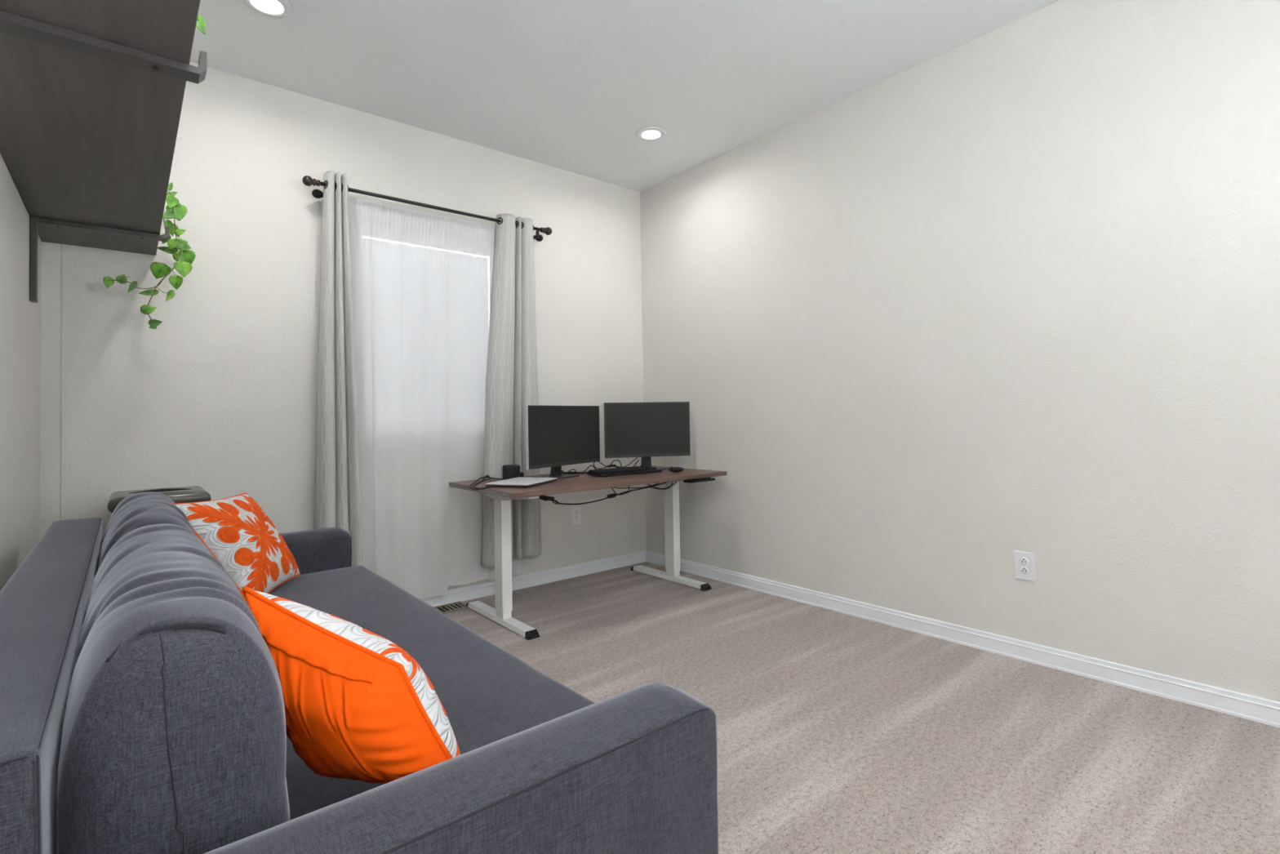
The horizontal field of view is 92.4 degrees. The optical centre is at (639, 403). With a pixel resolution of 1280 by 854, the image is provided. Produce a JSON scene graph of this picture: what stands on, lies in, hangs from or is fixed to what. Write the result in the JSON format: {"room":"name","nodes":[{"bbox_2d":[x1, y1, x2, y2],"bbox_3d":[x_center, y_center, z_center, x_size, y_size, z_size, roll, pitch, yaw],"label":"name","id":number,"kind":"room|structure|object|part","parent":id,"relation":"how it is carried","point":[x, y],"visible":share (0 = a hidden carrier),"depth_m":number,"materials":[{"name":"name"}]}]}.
{"room":"home office","nodes":[
{"label":"home office","id":0,"kind":"room"},
{"bbox_2d":[0,152,40,591],"bbox_3d":[-0.695,-0.288,0.335,0.100,2.740,5.789,0,-2,-40],"label":"wall","id":1,"kind":"structure","parent":0,"point":[20,317],"depth_m":1.97,"materials":[{"name":"paint"}]},
{"bbox_2d":[0,0,207,302],"bbox_3d":[-1.373,-0.566,1.537,0.398,0.338,2.847,0,-2,-40],"label":"wall shelf","id":2,"kind":"object","parent":1,"relation":"attached to","point":[92,91],"visible":1,"depth_m":1.47,"materials":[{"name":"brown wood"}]},
{"bbox_2d":[102,182,195,328],"bbox_3d":[-2.003,-0.613,2.524,0.142,0.614,0.299,-2,-2,42],"label":"trailing vine","id":3,"kind":"object","parent":2,"relation":"on","point":[184,257],"visible":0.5,"depth_m":2.56,"materials":[{"name":"green plant"}]},
{"bbox_2d":[195,14,205,35],"bbox_3d":[-1.004,-0.795,1.305,0.134,0.110,0.063,0,-2,-40],"label":"sprig","id":4,"kind":"object","parent":2,"relation":"on","point":[201,24],"visible":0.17,"depth_m":1.34,"materials":[{"name":"green plant"}]},
{"bbox_2d":[40,62,645,590],"bbox_3d":[-1.245,-0.207,3.569,3.204,2.740,0.120,0,-2,-40],"label":"wall","id":5,"kind":"structure","parent":0,"point":[220,397],"depth_m":3.01,"materials":[{"name":"paint"}]},
{"bbox_2d":[302,175,551,241],"bbox_3d":[-1.143,-1.055,3.512,1.424,0.134,0.144,0,-2,-40],"label":"curtain rod","id":6,"kind":"object","parent":5,"relation":"attached to","point":[307,180],"visible":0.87,"depth_m":3.35,"materials":[{"name":"black metal"}]},
{"bbox_2d":[315,170,364,566],"bbox_3d":[-1.513,-0.104,3.102,0.236,2.122,0.090,0,-2,-40],"label":"curtain","id":7,"kind":"object","parent":6,"relation":"hanging from","point":[338,497],"visible":0.89,"depth_m":3.08,"materials":[{"name":"light gray woven fabric"}]},
{"bbox_2d":[348,196,448,599],"bbox_3d":[-1.304,-0.001,3.345,0.568,2.156,0.041,0,-2,-40],"label":"sheer curtain","id":8,"kind":"object","parent":6,"relation":"hanging from","point":[400,277],"visible":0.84,"depth_m":3.36,"materials":[{"name":"white fabric"}]},
{"bbox_3d":[-1.113,-1.098,3.476,1.280,0.019,0.019,0,-2,-40],"label":"rod","id":9,"kind":"part","parent":6,"relation":"part of","materials":[{"name":"black metal"}]},
{"bbox_2d":[445,216,520,586],"bbox_3d":[-0.927,-0.019,3.662,0.525,2.120,0.039,0,-2,-40],"label":"sheer curtain","id":10,"kind":"object","parent":6,"relation":"hanging from","point":[471,243],"visible":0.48,"depth_m":3.58,"materials":[{"name":"white fabric"}]},
{"bbox_2d":[481,213,542,568],"bbox_3d":[-0.771,-0.089,3.724,0.394,2.107,0.087,0,-2,-40],"label":"curtain","id":11,"kind":"object","parent":6,"relation":"hanging from","point":[512,371],"visible":0.88,"depth_m":3.70,"materials":[{"name":"light gray fabric"}]},
{"bbox_2d":[420,550,645,606],"bbox_3d":[-1.179,1.120,3.488,3.204,0.080,0.014,0,-2,-40],"label":"baseboard","id":12,"kind":"structure","parent":5,"relation":"attached to","point":[486,588],"depth_m":3.94,"materials":[{"name":"white"}]},
{"bbox_2d":[571,505,581,524],"bbox_3d":[-0.429,0.752,4.132,0.078,0.120,0.009,0,-2,-40],"label":"wall outlet","id":13,"kind":"object","parent":5,"relation":"attached to","point":[575,510],"visible":1,"depth_m":4.13,"materials":[{"name":"white plastic"}]},
{"bbox_2d":[190,0,1060,191],"bbox_3d":[0.580,-1.708,1.388,3.404,0.100,5.889,0,-2,-40],"label":"ceiling","id":14,"kind":"structure","parent":0,"point":[571,86],"depth_m":2.88,"materials":[{"name":"paint"}]},
{"bbox_2d":[243,0,292,17],"bbox_3d":[-1.488,-1.593,2.452,0.176,0.010,0.176,0,-2,-40],"label":"recessed light","id":15,"kind":"object","parent":14,"relation":"in","point":[271,8],"visible":1,"depth_m":2.47,"materials":[{"name":"white plastic"}]},
{"bbox_2d":[635,126,666,140],"bbox_3d":[0.066,-1.594,3.641,0.176,0.010,0.176,0,-2,-40],"label":"recessed light","id":16,"kind":"object","parent":14,"relation":"in","point":[649,133],"visible":1,"depth_m":3.63,"materials":[{"name":"white plastic"}]},
{"bbox_2d":[443,561,1279,853],"bbox_3d":[0.629,1.131,1.325,3.404,0.100,5.889,0,-2,-40],"label":"floor","id":17,"kind":"structure","parent":0,"point":[837,732],"depth_m":2.02,"materials":[{"name":"beige carpet"}]},
{"bbox_2d":[107,485,211,512],"bbox_3d":[-1.978,0.750,2.530,0.323,0.804,0.340,0,-2,-40],"label":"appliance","id":18,"kind":"object","parent":17,"relation":"on","point":[193,493],"visible":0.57,"depth_m":2.48,"materials":[{"name":"black"}]},
{"bbox_2d":[0,516,718,853],"bbox_3d":[-0.934,0.738,1.582,0.981,0.751,2.267,0,-2,-40],"label":"sofa","id":19,"kind":"object","parent":17,"relation":"on","point":[542,766],"visible":0.54,"depth_m":0.90,"materials":[{"name":"grey fabric"}]},
{"bbox_3d":[-1.266,0.609,1.320,0.135,0.493,2.009,0,-2,-40],"label":"backrest","id":20,"kind":"part","parent":19,"relation":"part of","materials":[{"name":"grey fabric"}]},
{"bbox_2d":[97,491,195,568],"bbox_3d":[-1.455,0.479,1.830,0.234,0.392,0.968,0,-2,-40],"label":"cushion","id":21,"kind":"object","parent":19,"relation":"on","point":[136,510],"visible":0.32,"depth_m":1.62,"materials":[{"name":"grey fabric"}]},
{"bbox_2d":[56,523,289,853],"bbox_3d":[-0.823,0.449,1.080,0.240,0.397,0.991,0,-2,-40],"label":"cushion","id":22,"kind":"object","parent":19,"relation":"on","point":[174,738],"visible":0.96,"depth_m":0.71,"materials":[{"name":"grey fabric"}]},
{"bbox_2d":[173,493,300,599],"bbox_3d":[-1.383,0.494,2.147,0.220,0.357,0.475,-1,-1,-9],"label":"quilted pillow","id":23,"kind":"object","parent":19,"relation":"on","point":[237,532],"visible":0.85,"depth_m":2.06,"materials":[{"name":"orange fabric"}]},
{"bbox_3d":[-1.623,0.823,2.385,0.914,0.573,0.147,0,-2,-40],"label":"armrest","id":24,"kind":"part","parent":19,"relation":"part of","materials":[{"name":"grey fabric"}]},
{"bbox_2d":[241,586,460,783],"bbox_3d":[-0.456,0.449,0.985,0.279,0.312,0.276,0,-2,-40],"label":"quilted pillow","id":25,"kind":"object","parent":19,"relation":"on","point":[357,705],"visible":0.87,"depth_m":0.93,"materials":[{"name":"orange fabric"}]},
{"bbox_3d":[-0.869,0.757,1.636,0.811,0.199,1.973,0,-2,-40],"label":"seat mattress","id":26,"kind":"part","parent":19,"relation":"part of","materials":[{"name":"fabric"}]},
{"bbox_3d":[-0.263,0.764,0.760,0.914,0.572,0.148,0,-2,-40],"label":"armrest","id":27,"kind":"part","parent":19,"relation":"part of","materials":[{"name":"grey fabric"}]},
{"bbox_2d":[433,600,467,613],"bbox_3d":[-1.120,1.154,3.431,0.305,0.008,0.133,0,-2,-40],"label":"floor vent","id":28,"kind":"object","parent":17,"relation":"in","point":[452,606],"visible":0.53,"depth_m":3.48,"materials":[{"name":"brown"}]},
{"bbox_2d":[448,465,727,639],"bbox_3d":[-0.262,0.790,3.622,1.477,0.715,0.755,0,-2,-40],"label":"desk","id":29,"kind":"object","parent":17,"relation":"on","point":[502,496],"visible":0.96,"depth_m":3.28,"materials":[{"name":"brown wood"}]},
{"bbox_2d":[469,475,503,489],"bbox_3d":[-0.819,0.420,3.296,0.165,0.027,0.559,-1,-1,-10],"label":"charging cable","id":30,"kind":"object","parent":29,"relation":"on","point":[486,476],"visible":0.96,"depth_m":3.31,"materials":[{"name":"black plastic"}]},
{"bbox_3d":[-0.719,0.478,3.216,0.060,0.044,0.640,0,-2,-40],"label":"support arm","id":31,"kind":"part","parent":29,"relation":"part of","materials":[{"name":"white metal"}]},
{"bbox_2d":[502,464,519,479],"bbox_3d":[-0.747,0.399,3.566,0.101,0.081,0.101,0,-2,-40],"label":"smart speaker","id":32,"kind":"object","parent":29,"relation":"on","point":[509,471],"visible":0.85,"depth_m":3.52},
{"bbox_2d":[485,476,557,488],"bbox_3d":[-0.626,0.421,3.276,0.244,0.019,0.336,-1,-1,19],"label":"laptop","id":33,"kind":"object","parent":29,"relation":"on","point":[519,482],"visible":0.95,"depth_m":3.20,"materials":[{"name":"silver metal"}]},
{"bbox_2d":[525,404,599,479],"bbox_3d":[-0.494,0.225,3.640,0.180,0.422,0.642,-2,-2,33],"label":"monitor","id":34,"kind":"object","parent":29,"relation":"on","point":[557,436],"visible":0.94,"depth_m":3.56,"materials":[{"name":"black plastic"},{"name":"dark glass screen"}]},
{"bbox_2d":[561,465,595,474],"bbox_3d":[-0.396,0.413,3.817,0.284,0.051,0.056,0,-1,-21],"label":"cables","id":35,"kind":"object","parent":29,"relation":"on","point":[562,471],"visible":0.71,"depth_m":3.81,"materials":[{"name":"black plastic"}]},
{"bbox_2d":[538,481,668,504],"bbox_3d":[-0.162,0.509,3.583,1.153,0.114,0.039,0,-2,-40],"label":"power cord","id":36,"kind":"object","parent":29,"relation":"hanging from","point":[545,498],"visible":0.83,"depth_m":3.47,"materials":[{"name":"black plastic"}]},
{"bbox_2d":[593,457,639,468],"bbox_3d":[-0.170,0.392,3.981,0.357,0.088,0.091,0,-2,-40],"label":"cable","id":37,"kind":"object","parent":29,"relation":"on","point":[611,464],"visible":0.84,"depth_m":3.94,"materials":[{"name":"black plastic"}]},
{"bbox_2d":[587,465,662,476],"bbox_3d":[-0.090,0.414,3.763,0.462,0.035,0.163,0,-2,-38],"label":"keyboard","id":38,"kind":"object","parent":29,"relation":"on","point":[642,468],"visible":1,"depth_m":3.71,"materials":[{"name":"black plastic"}]},
{"bbox_2d":[611,480,676,494],"bbox_3d":[-0.003,0.498,3.726,0.659,0.089,0.021,0,-2,-40],"label":"cable","id":39,"kind":"object","parent":29,"relation":"hanging from","point":[672,484],"visible":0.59,"depth_m":3.77,"materials":[{"name":"black plastic"}]},
{"bbox_2d":[604,401,690,469],"bbox_3d":[0.037,0.215,4.061,0.568,0.442,0.206,-1,-1,-12],"label":"monitor","id":40,"kind":"object","parent":29,"relation":"on","point":[645,430],"visible":0.88,"depth_m":3.98,"materials":[{"name":"grey plastic"}]},
{"bbox_2d":[667,466,683,472],"bbox_3d":[0.221,0.409,3.788,0.104,0.035,0.062,-2,-1,30],"label":"mouse","id":41,"kind":"object","parent":29,"relation":"on","point":[675,469],"visible":1,"depth_m":3.77,"materials":[{"name":"black plastic"}]},
{"bbox_2d":[640,0,1279,702],"bbox_3d":[1.840,-0.285,2.455,0.100,2.740,5.789,0,-2,-40],"label":"wall","id":42,"kind":"structure","parent":0,"point":[1016,286],"depth_m":2.62,"materials":[{"name":"paint"}]},
{"bbox_2d":[645,550,1279,727],"bbox_3d":[1.857,1.042,2.343,0.014,0.080,5.669,0,-2,-40],"label":"baseboard","id":43,"kind":"structure","parent":42,"relation":"attached to","point":[1252,708],"depth_m":2.60,"materials":[{"name":"white wood"}]},
{"bbox_2d":[1013,550,1035,581],"bbox_3d":[1.636,0.691,2.613,0.009,0.120,0.078,0,-2,-40],"label":"wall outlet","id":44,"kind":"object","parent":42,"relation":"attached to","point":[1024,562],"visible":1,"depth_m":2.61,"materials":[{"name":"white plastic"}]},
{"bbox_2d":[1019,556,1028,564],"bbox_3d":[1.634,0.672,2.612,0.003,0.034,0.034,0,-2,-40],"label":"receptacle","id":45,"kind":"object","parent":44,"relation":"attached to","point":[1023,560],"depth_m":2.61,"materials":[{"name":"white plastic"}]},
{"bbox_2d":[1019,566,1029,574],"bbox_3d":[1.634,0.711,2.611,0.003,0.034,0.034,0,-2,-40],"label":"receptacle","id":46,"kind":"object","parent":44,"relation":"attached to","point":[1023,570],"depth_m":2.61,"materials":[{"name":"white plastic"}]}
]}

